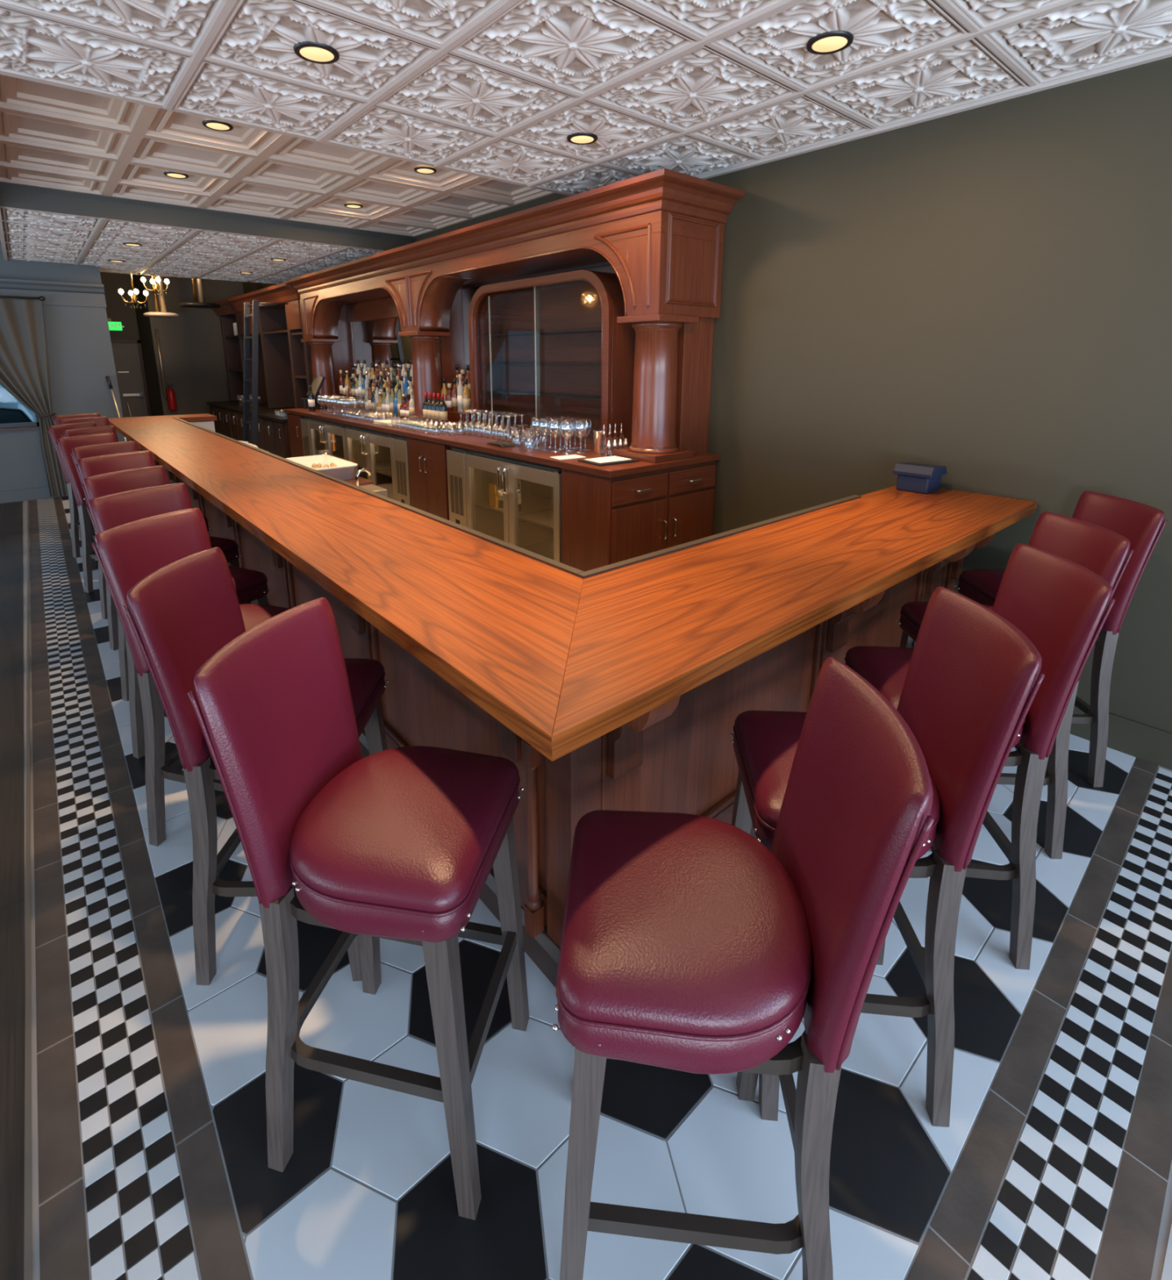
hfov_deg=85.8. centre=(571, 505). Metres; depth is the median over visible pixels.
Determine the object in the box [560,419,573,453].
wine glass
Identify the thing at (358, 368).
bottle
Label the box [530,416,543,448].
wine glass
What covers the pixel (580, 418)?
wine glass
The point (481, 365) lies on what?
shelf
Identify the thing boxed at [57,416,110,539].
bar stool
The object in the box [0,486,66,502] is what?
baseboard
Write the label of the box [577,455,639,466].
tray
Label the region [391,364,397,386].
bottle
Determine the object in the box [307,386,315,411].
bottle
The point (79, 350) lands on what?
wall
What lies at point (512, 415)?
wine glass
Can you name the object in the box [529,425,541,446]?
pint glass
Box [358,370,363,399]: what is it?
bottle
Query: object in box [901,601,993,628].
seat cushion
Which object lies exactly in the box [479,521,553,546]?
shelf
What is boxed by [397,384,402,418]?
bottle
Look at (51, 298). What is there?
trim
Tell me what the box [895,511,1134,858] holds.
bar stool
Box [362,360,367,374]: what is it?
bottle
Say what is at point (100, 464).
bar stool
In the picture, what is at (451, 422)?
tumbler
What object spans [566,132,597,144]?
recessed light
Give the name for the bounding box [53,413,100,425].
bar stool
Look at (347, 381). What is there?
bottle
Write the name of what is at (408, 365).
bottle
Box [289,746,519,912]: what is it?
seat cushion
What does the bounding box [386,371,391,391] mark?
bottle
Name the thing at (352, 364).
bottle
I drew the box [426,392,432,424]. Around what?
bottle
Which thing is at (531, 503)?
shelf
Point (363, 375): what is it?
bottle
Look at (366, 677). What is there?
seat cushion
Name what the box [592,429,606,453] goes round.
cocktail shaker
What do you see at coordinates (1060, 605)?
bar stool
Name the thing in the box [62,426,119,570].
bar stool
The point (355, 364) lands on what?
bottle
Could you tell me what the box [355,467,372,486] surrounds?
tap
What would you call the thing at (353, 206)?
recessed light
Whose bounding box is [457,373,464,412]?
bottle
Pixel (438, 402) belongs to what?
bottle
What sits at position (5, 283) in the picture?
trim
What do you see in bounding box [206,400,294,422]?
countertop
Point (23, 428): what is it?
trim
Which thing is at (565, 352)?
mirror
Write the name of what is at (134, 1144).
floor
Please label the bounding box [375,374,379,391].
bottle
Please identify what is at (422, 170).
recessed light
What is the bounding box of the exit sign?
[107,318,124,330]
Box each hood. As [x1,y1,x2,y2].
[143,311,179,317]
[177,302,221,308]
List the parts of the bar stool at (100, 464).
leg, backrest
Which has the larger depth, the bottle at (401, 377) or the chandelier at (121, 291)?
the chandelier at (121, 291)
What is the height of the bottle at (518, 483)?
0.308 m
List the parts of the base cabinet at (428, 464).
door, handle, handle, door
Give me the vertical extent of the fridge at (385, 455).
1.008 m
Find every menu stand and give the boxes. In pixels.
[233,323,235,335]
[235,322,237,335]
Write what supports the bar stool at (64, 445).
on the floor
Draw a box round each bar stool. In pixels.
[47,422,97,557]
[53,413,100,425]
[55,432,117,592]
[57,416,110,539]
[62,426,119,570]
[70,440,139,619]
[75,450,210,650]
[81,465,242,701]
[86,482,271,759]
[91,507,291,846]
[123,546,389,985]
[187,597,529,1220]
[551,657,934,1279]
[729,586,1044,1127]
[844,542,1115,969]
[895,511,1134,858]
[954,490,1168,786]
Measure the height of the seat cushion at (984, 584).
0.066 m
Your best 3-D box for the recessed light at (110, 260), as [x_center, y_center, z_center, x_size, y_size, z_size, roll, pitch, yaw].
[-5.406,-2.907,7.493,0.164,0.015,0.164,-11,17,-39]
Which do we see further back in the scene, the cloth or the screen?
the screen
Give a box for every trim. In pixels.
[0,278,104,293]
[0,288,106,307]
[0,426,39,431]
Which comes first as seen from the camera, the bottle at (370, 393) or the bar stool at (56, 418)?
the bar stool at (56, 418)
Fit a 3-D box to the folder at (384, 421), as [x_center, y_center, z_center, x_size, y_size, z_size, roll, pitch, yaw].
[-1.783,-0.814,6.141,0.170,0.017,0.300,-11,17,-39]
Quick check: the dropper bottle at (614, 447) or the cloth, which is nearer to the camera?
the dropper bottle at (614, 447)
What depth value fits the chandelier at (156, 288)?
9.32 m
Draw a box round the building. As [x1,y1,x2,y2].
[0,384,35,421]
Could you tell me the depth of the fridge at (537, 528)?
4.85 m
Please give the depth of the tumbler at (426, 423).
5.39 m
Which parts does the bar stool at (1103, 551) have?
leg, leg, backrest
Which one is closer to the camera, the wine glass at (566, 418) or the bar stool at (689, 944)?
the bar stool at (689, 944)
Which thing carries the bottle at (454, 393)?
on the bar
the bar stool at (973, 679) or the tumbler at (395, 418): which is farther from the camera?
the tumbler at (395, 418)
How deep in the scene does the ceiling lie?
2.83 m
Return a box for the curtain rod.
[0,295,44,301]
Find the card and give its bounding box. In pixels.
[488,483,497,507]
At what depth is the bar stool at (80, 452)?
4.23 m
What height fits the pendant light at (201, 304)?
1.070 m
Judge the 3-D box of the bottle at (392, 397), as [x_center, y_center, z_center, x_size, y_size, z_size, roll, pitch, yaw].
[-1.965,-1.155,6.940,0.070,0.360,0.070,-7,15,-29]
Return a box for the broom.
[105,376,127,441]
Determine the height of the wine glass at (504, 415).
0.196 m
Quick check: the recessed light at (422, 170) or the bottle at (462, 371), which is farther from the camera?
the bottle at (462, 371)
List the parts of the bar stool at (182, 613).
backrest, leg, leg, leg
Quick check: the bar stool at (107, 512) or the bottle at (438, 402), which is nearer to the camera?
the bar stool at (107, 512)
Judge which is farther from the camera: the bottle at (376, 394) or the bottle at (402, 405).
the bottle at (376, 394)
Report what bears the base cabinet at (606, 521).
on the floor
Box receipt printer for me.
[301,398,316,408]
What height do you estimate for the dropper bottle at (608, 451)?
0.110 m
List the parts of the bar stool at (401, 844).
backrest, leg, leg, leg, foot rail, leg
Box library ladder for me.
[243,300,288,445]
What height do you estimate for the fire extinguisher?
0.490 m
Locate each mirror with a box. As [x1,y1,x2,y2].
[352,316,412,373]
[468,269,635,448]
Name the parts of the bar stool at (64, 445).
leg, backrest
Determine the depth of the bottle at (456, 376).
6.35 m
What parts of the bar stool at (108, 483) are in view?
leg, backrest, leg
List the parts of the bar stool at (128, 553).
leg, backrest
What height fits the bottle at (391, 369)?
0.268 m
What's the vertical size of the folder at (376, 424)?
0.017 m
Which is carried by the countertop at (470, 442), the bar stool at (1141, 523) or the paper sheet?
the paper sheet
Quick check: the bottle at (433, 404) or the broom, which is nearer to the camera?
the bottle at (433, 404)
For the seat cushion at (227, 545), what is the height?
0.066 m
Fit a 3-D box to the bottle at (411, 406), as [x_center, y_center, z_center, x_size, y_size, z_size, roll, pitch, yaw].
[-1.656,-1.048,6.575,0.077,0.318,0.077,7,15,29]
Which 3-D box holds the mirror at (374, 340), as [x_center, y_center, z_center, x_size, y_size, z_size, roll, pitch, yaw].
[-2.079,-1.798,7.608,0.008,1.310,2.850,-11,17,-39]
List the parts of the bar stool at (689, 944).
leg, leg, leg, backrest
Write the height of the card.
0.178 m
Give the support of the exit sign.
attached to the wall
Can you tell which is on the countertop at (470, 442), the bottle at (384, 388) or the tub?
the bottle at (384, 388)
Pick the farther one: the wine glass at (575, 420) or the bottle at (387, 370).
the bottle at (387, 370)
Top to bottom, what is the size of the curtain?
2.380 m
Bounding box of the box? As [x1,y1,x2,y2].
[893,462,947,493]
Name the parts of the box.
box lid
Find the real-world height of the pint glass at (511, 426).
0.148 m
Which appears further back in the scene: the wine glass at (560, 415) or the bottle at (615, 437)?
the wine glass at (560, 415)
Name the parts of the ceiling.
coffer panel, coffer panel, coffer panel, coffer panel, coffer panel, coffer panel, coffer panel, coffer panel, coffer panel, coffer panel, coffer panel, coffer panel, coffer panel, coffer panel, coffer panel, coffer panel, coffer panel, coffer panel, coffer panel, coffer panel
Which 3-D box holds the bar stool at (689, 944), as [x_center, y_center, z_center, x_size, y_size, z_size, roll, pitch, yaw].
[0.261,0.896,1.168,0.548,1.163,0.445,1,13,5]
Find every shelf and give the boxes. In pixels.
[316,450,343,457]
[357,460,391,471]
[376,469,391,477]
[377,481,393,493]
[387,493,393,499]
[475,493,553,515]
[479,328,601,337]
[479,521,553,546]
[480,364,601,367]
[480,390,600,399]
[518,509,553,528]
[521,540,554,559]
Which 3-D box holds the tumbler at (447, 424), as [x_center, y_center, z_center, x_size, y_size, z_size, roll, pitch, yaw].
[-1.006,-0.637,5.298,0.077,0.095,0.077,-10,16,-37]
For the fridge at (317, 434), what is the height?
1.008 m
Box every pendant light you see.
[143,275,179,317]
[177,278,221,308]
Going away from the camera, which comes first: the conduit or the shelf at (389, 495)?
the shelf at (389, 495)
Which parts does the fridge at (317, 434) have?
compressor panel, door, handle, handle, door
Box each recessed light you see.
[108,259,124,262]
[123,242,142,246]
[163,171,188,178]
[202,120,233,131]
[240,271,253,273]
[271,257,285,261]
[293,41,339,63]
[344,203,363,208]
[413,166,436,174]
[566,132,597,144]
[806,30,853,54]
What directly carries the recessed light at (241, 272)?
in the ceiling
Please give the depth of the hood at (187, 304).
9.98 m
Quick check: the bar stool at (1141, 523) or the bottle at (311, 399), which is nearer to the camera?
the bar stool at (1141, 523)
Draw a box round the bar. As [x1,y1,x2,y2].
[284,168,745,463]
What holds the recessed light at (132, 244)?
in the ceiling
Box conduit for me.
[155,328,167,398]
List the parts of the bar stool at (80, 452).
leg, backrest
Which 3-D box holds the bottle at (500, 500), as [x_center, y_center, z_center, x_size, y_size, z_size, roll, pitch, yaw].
[-0.526,-0.139,4.794,0.075,0.308,0.075,-12,18,-42]
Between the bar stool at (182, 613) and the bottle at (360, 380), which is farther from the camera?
the bottle at (360, 380)
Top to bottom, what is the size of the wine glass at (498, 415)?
0.196 m
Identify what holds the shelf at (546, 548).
attached to the fridge at (537, 528)
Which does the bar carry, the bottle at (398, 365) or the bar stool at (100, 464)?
the bottle at (398, 365)
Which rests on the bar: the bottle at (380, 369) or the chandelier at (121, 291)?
the bottle at (380, 369)
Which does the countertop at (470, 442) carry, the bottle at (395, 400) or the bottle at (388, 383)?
the bottle at (395, 400)
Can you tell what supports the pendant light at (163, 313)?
hanging from the ceiling
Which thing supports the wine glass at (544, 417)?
on the countertop at (470, 442)
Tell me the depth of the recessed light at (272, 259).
7.37 m
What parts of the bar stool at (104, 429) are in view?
backrest, leg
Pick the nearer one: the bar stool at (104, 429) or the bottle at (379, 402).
the bar stool at (104, 429)
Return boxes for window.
[0,413,39,427]
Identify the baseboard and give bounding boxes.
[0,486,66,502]
[1070,705,1171,769]
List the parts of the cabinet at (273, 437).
door, door, door, door, door, door, door, door, door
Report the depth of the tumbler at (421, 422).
5.46 m
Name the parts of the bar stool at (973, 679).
leg, leg, leg, leg, backrest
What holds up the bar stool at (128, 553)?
on the floor
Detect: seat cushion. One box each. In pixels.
[208,536,238,552]
[228,565,266,592]
[239,604,291,631]
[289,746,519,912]
[344,657,384,720]
[557,809,812,1035]
[734,710,940,827]
[845,645,914,710]
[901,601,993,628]
[960,569,1004,600]
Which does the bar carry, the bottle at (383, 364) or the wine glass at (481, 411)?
the bottle at (383, 364)
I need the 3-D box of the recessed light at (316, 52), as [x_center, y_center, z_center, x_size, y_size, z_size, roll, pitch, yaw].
[-0.970,-1.723,2.400,0.164,0.015,0.164,-11,17,-39]
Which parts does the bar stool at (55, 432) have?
leg, backrest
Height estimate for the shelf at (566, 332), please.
0.008 m
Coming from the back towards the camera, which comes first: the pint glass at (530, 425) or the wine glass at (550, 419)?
the pint glass at (530, 425)
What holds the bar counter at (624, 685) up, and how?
on the floor
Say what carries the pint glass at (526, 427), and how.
on the countertop at (470, 442)
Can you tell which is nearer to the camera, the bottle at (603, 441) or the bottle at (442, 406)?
the bottle at (603, 441)
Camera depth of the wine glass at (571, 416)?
4.50 m
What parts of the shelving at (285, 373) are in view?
shelf, shelf, cornice, shelf, shelf, shelf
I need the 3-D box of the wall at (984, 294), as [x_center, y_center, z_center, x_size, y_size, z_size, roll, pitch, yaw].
[-0.950,-1.555,6.453,0.120,3.660,17.000,-11,17,-39]
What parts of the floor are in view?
edge trim, edge trim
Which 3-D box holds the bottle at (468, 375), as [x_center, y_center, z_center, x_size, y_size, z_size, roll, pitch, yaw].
[-1.017,-1.230,6.228,0.077,0.318,0.077,11,17,40]
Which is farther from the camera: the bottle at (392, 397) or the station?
the bottle at (392, 397)
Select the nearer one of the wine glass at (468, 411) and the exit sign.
the wine glass at (468, 411)
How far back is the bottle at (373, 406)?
7.26 m
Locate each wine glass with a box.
[467,411,476,435]
[469,410,478,433]
[480,411,489,435]
[497,414,506,440]
[502,415,512,441]
[510,414,519,440]
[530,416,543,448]
[538,417,551,450]
[544,416,556,448]
[548,418,561,452]
[554,417,566,449]
[559,415,571,447]
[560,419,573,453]
[563,417,576,451]
[568,416,581,448]
[573,419,587,453]
[578,417,591,450]
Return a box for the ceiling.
[0,0,1171,284]
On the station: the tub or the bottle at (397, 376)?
the tub
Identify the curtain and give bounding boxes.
[0,298,68,497]
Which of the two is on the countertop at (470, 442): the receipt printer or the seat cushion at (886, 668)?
the receipt printer
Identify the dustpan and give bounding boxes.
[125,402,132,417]
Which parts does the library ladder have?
rail, rail, hook rod, hook rod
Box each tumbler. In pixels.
[395,417,404,428]
[399,417,408,429]
[408,419,417,431]
[421,422,430,433]
[426,422,435,434]
[447,423,456,435]
[450,422,459,434]
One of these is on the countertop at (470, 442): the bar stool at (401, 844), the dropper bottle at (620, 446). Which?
the dropper bottle at (620, 446)
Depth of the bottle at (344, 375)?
8.22 m
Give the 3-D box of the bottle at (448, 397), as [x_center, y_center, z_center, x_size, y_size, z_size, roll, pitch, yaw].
[-1.203,-1.074,6.243,0.097,0.268,0.097,-3,14,-14]
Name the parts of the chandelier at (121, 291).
bulb, bulb, stem, bulb, bulb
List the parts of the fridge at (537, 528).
compressor panel, door, handle, handle, door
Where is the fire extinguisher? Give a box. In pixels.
[166,383,177,410]
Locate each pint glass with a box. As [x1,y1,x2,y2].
[511,426,522,447]
[517,424,528,444]
[522,429,534,451]
[524,426,536,448]
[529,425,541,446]
[537,423,549,444]
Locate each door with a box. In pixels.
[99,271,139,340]
[111,339,151,441]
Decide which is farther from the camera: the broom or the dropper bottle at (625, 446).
the broom
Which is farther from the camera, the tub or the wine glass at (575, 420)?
the tub
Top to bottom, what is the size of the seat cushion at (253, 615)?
0.066 m
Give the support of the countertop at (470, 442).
on the base cabinet at (606, 521)
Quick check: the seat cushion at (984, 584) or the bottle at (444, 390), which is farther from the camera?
the bottle at (444, 390)
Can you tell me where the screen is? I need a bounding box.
[306,376,328,409]
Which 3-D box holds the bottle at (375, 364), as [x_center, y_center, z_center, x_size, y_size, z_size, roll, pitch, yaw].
[-2.419,-1.605,7.844,0.076,0.318,0.076,-7,15,-28]
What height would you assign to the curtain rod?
0.060 m
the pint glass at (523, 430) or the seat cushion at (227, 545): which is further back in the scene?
the pint glass at (523, 430)
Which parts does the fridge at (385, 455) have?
door, handle, handle, door, compressor panel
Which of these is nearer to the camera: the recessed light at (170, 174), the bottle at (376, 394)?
the recessed light at (170, 174)
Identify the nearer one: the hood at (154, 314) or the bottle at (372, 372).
the bottle at (372, 372)
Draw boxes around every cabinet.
[206,400,294,458]
[287,413,304,457]
[407,437,451,520]
[561,460,715,571]
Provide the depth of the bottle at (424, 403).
6.19 m
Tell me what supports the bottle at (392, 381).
on the bar
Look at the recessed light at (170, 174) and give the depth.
4.75 m
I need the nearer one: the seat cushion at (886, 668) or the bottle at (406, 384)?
the seat cushion at (886, 668)
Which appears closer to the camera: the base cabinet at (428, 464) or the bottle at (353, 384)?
the base cabinet at (428, 464)
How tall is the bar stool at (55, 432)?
1.163 m
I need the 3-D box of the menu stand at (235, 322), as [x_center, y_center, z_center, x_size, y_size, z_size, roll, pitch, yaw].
[-6.060,-3.230,11.558,0.180,0.229,0.015,-11,17,-39]
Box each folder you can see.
[373,419,403,424]
[373,422,405,426]
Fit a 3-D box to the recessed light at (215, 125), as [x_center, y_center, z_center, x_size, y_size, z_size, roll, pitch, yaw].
[-2.107,-2.264,3.756,0.164,0.015,0.164,-11,17,-39]
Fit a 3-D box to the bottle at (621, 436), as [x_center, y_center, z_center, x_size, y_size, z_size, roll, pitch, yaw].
[0.341,-0.460,4.293,0.040,0.206,0.039,-11,17,-39]
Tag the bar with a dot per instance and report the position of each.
(661, 232)
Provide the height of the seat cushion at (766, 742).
0.066 m
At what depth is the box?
3.12 m
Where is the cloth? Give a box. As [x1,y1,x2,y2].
[486,440,519,447]
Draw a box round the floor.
[0,495,1171,1279]
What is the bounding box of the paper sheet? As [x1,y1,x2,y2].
[551,454,585,459]
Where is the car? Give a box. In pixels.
[0,402,33,423]
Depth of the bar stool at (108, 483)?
3.22 m
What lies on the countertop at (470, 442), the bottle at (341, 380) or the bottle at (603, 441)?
the bottle at (603, 441)
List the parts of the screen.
panel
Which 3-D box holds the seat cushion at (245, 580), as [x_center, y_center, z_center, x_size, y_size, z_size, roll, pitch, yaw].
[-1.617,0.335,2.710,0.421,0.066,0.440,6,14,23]
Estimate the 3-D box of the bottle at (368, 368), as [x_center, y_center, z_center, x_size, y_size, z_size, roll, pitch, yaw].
[-2.564,-1.617,8.005,0.097,0.268,0.097,-9,16,-35]
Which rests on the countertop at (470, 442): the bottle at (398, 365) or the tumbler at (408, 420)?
the tumbler at (408, 420)
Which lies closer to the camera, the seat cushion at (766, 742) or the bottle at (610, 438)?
the seat cushion at (766, 742)
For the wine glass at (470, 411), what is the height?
0.196 m
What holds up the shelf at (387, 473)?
attached to the fridge at (385, 455)
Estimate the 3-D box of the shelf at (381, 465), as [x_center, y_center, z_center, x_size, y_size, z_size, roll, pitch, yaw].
[-1.967,-0.431,6.757,0.535,0.012,0.532,-11,17,-39]
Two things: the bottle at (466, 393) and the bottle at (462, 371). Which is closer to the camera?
the bottle at (466, 393)
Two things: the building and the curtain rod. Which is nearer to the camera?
the curtain rod
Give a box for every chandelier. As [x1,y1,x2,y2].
[118,274,148,309]
[140,275,169,297]
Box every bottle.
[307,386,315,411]
[338,369,343,397]
[342,373,346,398]
[344,370,350,398]
[347,377,352,399]
[350,363,354,377]
[351,373,355,399]
[353,363,356,382]
[355,360,360,378]
[355,373,359,399]
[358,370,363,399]
[360,363,363,380]
[361,374,365,400]
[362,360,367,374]
[364,370,369,393]
[364,386,368,413]
[367,367,370,380]
[368,382,373,413]
[369,363,374,378]
[370,386,375,414]
[371,374,376,390]
[373,363,377,382]
[374,382,379,415]
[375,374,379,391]
[377,360,382,380]
[377,391,382,415]
[378,371,384,397]
[381,386,386,416]
[382,363,385,381]
[382,375,386,395]
[384,387,391,417]
[385,360,390,382]
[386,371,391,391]
[389,368,393,380]
[389,380,395,396]
[389,383,395,417]
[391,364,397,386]
[393,388,398,417]
[395,375,399,395]
[396,364,401,384]
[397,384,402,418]
[400,360,406,383]
[400,376,404,393]
[400,393,406,419]
[403,372,408,403]
[404,394,410,417]
[407,364,409,384]
[407,376,412,399]
[408,389,414,417]
[409,360,413,384]
[422,392,428,419]
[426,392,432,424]
[431,392,436,425]
[435,393,440,426]
[439,393,448,426]
[440,377,448,401]
[444,383,452,411]
[451,378,457,411]
[453,364,458,387]
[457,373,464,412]
[460,369,464,389]
[462,378,471,413]
[464,364,471,396]
[497,474,503,507]
[517,480,521,511]
[600,424,607,455]
[605,440,612,456]
[607,423,613,449]
[612,424,617,448]
[612,440,617,455]
[617,439,623,448]
[618,422,624,446]
[622,438,628,448]
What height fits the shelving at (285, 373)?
1.775 m
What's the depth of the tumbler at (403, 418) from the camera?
5.78 m
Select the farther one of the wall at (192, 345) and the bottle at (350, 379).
the wall at (192, 345)
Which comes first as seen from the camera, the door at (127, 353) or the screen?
the screen
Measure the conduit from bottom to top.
1.250 m
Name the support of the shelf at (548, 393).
attached to the mirror at (565, 352)
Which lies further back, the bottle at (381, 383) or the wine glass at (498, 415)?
the bottle at (381, 383)
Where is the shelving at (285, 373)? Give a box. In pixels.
[211,282,312,408]
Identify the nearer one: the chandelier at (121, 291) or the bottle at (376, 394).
the bottle at (376, 394)
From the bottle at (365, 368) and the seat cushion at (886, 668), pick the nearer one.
the seat cushion at (886, 668)
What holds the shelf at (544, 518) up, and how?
attached to the fridge at (537, 528)
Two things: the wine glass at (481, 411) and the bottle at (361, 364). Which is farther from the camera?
the bottle at (361, 364)
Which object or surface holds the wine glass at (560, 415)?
on the countertop at (470, 442)
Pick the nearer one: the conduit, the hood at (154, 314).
the hood at (154, 314)
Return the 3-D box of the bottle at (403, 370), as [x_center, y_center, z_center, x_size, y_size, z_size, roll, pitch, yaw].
[-1.928,-1.493,7.268,0.070,0.360,0.070,7,15,27]
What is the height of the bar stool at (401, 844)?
1.163 m
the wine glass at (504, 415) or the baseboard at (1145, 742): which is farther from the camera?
the wine glass at (504, 415)
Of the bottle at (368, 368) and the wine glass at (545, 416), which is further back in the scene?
the bottle at (368, 368)
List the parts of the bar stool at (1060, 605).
leg, backrest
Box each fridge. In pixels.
[300,415,347,460]
[343,425,411,506]
[446,445,561,562]
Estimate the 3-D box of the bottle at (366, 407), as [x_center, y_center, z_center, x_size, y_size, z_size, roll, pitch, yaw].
[-2.405,-1.251,7.445,0.077,0.318,0.077,7,15,27]
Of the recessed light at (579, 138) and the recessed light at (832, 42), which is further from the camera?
the recessed light at (579, 138)
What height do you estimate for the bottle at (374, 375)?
0.318 m
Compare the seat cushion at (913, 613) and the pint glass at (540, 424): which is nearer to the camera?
the seat cushion at (913, 613)
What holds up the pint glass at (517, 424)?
on the countertop at (470, 442)
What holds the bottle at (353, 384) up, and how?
on the bar
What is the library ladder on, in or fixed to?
on the floor
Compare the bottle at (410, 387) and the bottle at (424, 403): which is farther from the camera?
the bottle at (410, 387)
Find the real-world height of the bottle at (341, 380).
0.360 m
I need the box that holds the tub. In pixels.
[285,454,357,479]
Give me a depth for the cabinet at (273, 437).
9.76 m
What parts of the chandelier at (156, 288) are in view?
bulb, bulb, bulb, bulb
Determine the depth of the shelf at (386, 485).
6.89 m
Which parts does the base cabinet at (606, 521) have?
door, drawer, handle, handle, handle, door, drawer, handle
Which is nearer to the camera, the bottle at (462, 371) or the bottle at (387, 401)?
the bottle at (462, 371)
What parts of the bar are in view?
spandrel moulding, spandrel moulding, spandrel moulding, mirror frame, spandrel moulding, spandrel moulding, spandrel moulding, spandrel moulding, spandrel moulding, spandrel moulding, cornice, spandrel moulding, spandrel moulding, spandrel moulding, moulding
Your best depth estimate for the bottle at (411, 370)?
7.07 m
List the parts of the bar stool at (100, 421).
leg, backrest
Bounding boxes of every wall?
[0,240,124,491]
[129,274,244,416]
[242,56,1171,732]
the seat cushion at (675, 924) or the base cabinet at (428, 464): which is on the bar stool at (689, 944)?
the seat cushion at (675, 924)
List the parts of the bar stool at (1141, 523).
leg, backrest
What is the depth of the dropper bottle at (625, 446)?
4.22 m
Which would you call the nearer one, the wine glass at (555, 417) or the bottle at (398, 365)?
the wine glass at (555, 417)
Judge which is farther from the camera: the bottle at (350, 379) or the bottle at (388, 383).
the bottle at (350, 379)
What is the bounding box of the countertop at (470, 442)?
[284,406,719,477]
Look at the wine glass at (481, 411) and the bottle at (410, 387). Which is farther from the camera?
the bottle at (410, 387)
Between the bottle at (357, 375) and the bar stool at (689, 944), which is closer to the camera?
the bar stool at (689, 944)
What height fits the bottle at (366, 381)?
0.360 m
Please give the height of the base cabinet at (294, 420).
1.049 m
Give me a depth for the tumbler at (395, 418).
5.85 m
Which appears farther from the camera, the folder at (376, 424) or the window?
the window
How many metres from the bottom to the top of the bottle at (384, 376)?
0.318 m
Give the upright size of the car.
1.450 m
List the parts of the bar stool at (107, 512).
leg, backrest, leg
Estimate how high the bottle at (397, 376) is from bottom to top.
0.318 m
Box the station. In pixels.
[342,475,387,497]

